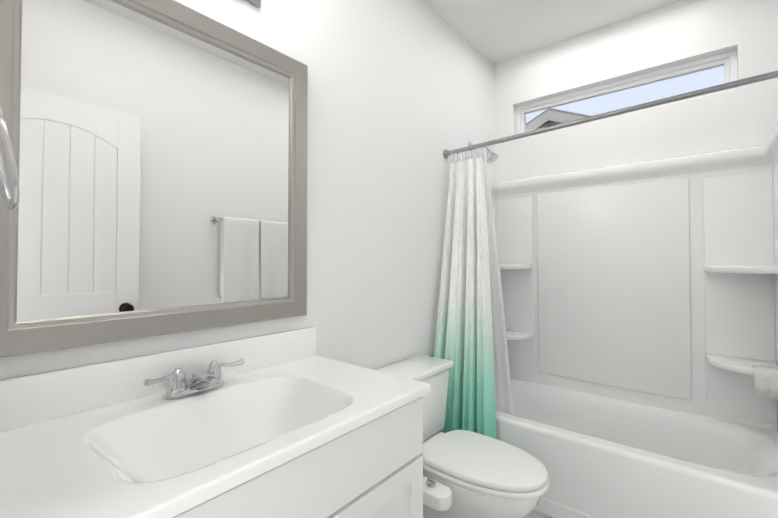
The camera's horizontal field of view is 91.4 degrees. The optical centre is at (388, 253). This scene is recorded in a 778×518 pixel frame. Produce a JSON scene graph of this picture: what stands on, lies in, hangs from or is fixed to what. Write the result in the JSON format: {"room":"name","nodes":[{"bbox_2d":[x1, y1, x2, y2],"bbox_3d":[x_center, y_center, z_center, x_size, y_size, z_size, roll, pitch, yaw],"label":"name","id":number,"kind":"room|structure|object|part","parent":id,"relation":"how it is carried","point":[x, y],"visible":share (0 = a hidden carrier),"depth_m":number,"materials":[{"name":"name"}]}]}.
{"room":"bathroom","nodes":[
{"label":"bathroom","id":0,"kind":"room"},
{"bbox_2d":[0,0,493,379],"bbox_3d":[-0.126,-0.082,1.877,0.150,2.740,3.005,-1,-1,40],"label":"wall","id":1,"kind":"structure","parent":0,"point":[400,97],"depth_m":1.80,"materials":[{"name":"white paint"}]},
{"bbox_2d":[0,0,307,357],"bbox_3d":[-0.612,-0.256,1.153,0.029,0.981,0.886,-1,-1,40],"label":"mirror","id":2,"kind":"object","parent":1,"relation":"attached to","point":[160,149],"visible":0.96,"depth_m":1.06,"materials":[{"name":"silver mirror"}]},
{"bbox_2d":[247,0,260,7],"bbox_3d":[-0.561,-1.008,1.119,0.166,0.245,0.500,-1,-1,40],"label":"sconce","id":3,"kind":"object","parent":1,"relation":"attached to","point":[257,3],"visible":1,"depth_m":1.34,"materials":[{"name":"silver metal"}]},
{"bbox_2d":[468,142,498,162],"bbox_3d":[0.630,-0.679,2.523,0.199,0.168,0.082,-1,-1,40],"label":"shower head","id":4,"kind":"object","parent":1,"relation":"attached to","point":[491,157],"visible":0.62,"depth_m":2.48},
{"bbox_2d":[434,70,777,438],"bbox_3d":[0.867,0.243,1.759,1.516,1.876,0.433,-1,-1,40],"label":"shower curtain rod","id":5,"kind":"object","parent":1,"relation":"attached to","point":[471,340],"visible":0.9,"depth_m":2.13,"materials":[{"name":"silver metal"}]},
{"bbox_2d":[434,157,496,438],"bbox_3d":[0.411,0.314,2.072,0.346,1.745,0.334,-1,-1,40],"label":"curtain","id":6,"kind":"object","parent":5,"relation":"hanging from","point":[464,335],"depth_m":2.12,"materials":[{"name":"white fabric"}]},
{"bbox_2d":[525,509,552,517],"bbox_3d":[0.171,1.327,0.644,2.150,0.120,4.485,-1,-1,40],"label":"floor","id":7,"kind":"structure","parent":0,"point":[533,513],"depth_m":1.86,"materials":[{"name":"tile"}]},
{"bbox_2d":[0,326,430,517],"bbox_3d":[-0.399,0.778,0.969,0.565,0.988,0.978,-1,-1,40],"label":"bathroom vanity","id":8,"kind":"object","parent":7,"relation":"on","point":[288,424],"visible":1,"depth_m":0.94,"materials":[{"name":"white paint"}]},
{"bbox_2d":[143,359,244,398],"bbox_3d":[-0.492,0.438,1.044,0.230,0.235,0.280,-1,-1,40],"label":"faucet","id":9,"kind":"object","parent":8,"relation":"on","point":[210,385],"depth_m":1.07,"materials":[{"name":"silver metal"}]},
{"bbox_2d":[377,355,548,517],"bbox_3d":[0.290,0.915,1.637,0.746,0.738,0.539,-1,-1,40],"label":"toilet","id":10,"kind":"object","parent":7,"relation":"on","point":[468,474],"visible":0.75,"depth_m":1.51,"materials":[{"name":"white ceramic"}]},
{"bbox_3d":[0.099,0.725,1.829,0.210,0.351,0.494,-1,-1,40],"label":"tank","id":11,"kind":"part","parent":10,"relation":"part of","materials":[{"name":"white ceramic"}]},
{"bbox_3d":[0.389,0.868,1.586,0.528,0.047,0.372,-1,-1,40],"label":"seat","id":12,"kind":"part","parent":10,"relation":"part of","materials":[{"name":"white plastic"}]},
{"bbox_2d":[489,120,777,517],"bbox_3d":[1.135,0.374,2.080,1.516,1.835,0.764,-1,-1,40],"label":"bathtub","id":13,"kind":"object","parent":7,"relation":"on","point":[640,301],"visible":0.79,"depth_m":2.11,"materials":[{"name":"white plastic"}]},
{"bbox_2d":[423,0,679,64],"bbox_3d":[0.171,-1.532,0.693,2.150,0.120,4.485,-1,-1,40],"label":"ceiling","id":14,"kind":"structure","parent":0,"point":[493,32],"depth_m":2.34,"materials":[{"name":"white paint"}]},
{"bbox_2d":[493,0,777,181],"bbox_3d":[1.429,-0.072,2.441,1.520,2.740,0.150,-1,-1,40],"label":"wall","id":15,"kind":"structure","parent":0,"point":[676,33],"depth_m":2.27,"materials":[{"name":"white paint"}]},
{"bbox_2d":[517,50,737,133],"bbox_3d":[1.442,-0.980,2.472,1.218,0.244,0.060,-1,-1,40],"label":"window","id":16,"kind":"structure","parent":15,"relation":"in","point":[727,61],"depth_m":2.34,"materials":[{"name":"white plastic"}]},
{"bbox_3d":[1.443,-0.980,2.473,1.118,0.144,0.005,-1,-1,40],"label":"glass","id":17,"kind":"part","parent":16,"relation":"part of","materials":[{"name":"clear glass"}]},
{"bbox_3d":[-0.337,-0.111,0.197,1.670,2.740,0.150,-1,-1,40],"label":"wall","id":18,"kind":"structure","parent":0,"visible":0},
{"bbox_2d":[0,105,19,209],"bbox_3d":[-0.696,-0.176,0.651,0.163,0.194,0.086,-1,-1,40],"label":"towel ring","id":19,"kind":"object","parent":18,"relation":"attached to","point":[11,201],"visible":1,"depth_m":0.63,"materials":[{"name":"silver metal"}]},
{"bbox_3d":[19.136,1.842,24.931,60.000,0.280,57.105,-1,-1,40],"label":"ground","id":20,"kind":"structure","parent":0,"visible":0},
{"bbox_2d":[541,121,560,127],"bbox_3d":[6.047,-0.546,10.691,6.400,3.970,9.000,-1,-1,40],"label":"wall","id":21,"kind":"structure","parent":20,"relation":"on","point":[551,123],"depth_m":7.30,"materials":[{"name":"grey"}]},
{"bbox_2d":[526,108,589,128],"bbox_3d":[6.031,-1.771,10.693,7.200,1.701,9.650,-1,-1,40],"label":"roof","id":22,"kind":"structure","parent":21,"relation":"on","point":[571,113],"depth_m":6.90,"materials":[{"name":"grey"}]},
{"bbox_2d":[526,110,585,130],"bbox_3d":[3.054,-1.727,7.106,7.200,1.811,0.370,-1,-1,40],"label":"fascia","id":23,"kind":"object","parent":22,"relation":"attached to","point":[549,116],"depth_m":6.96,"materials":[{"name":"white"}]}
]}

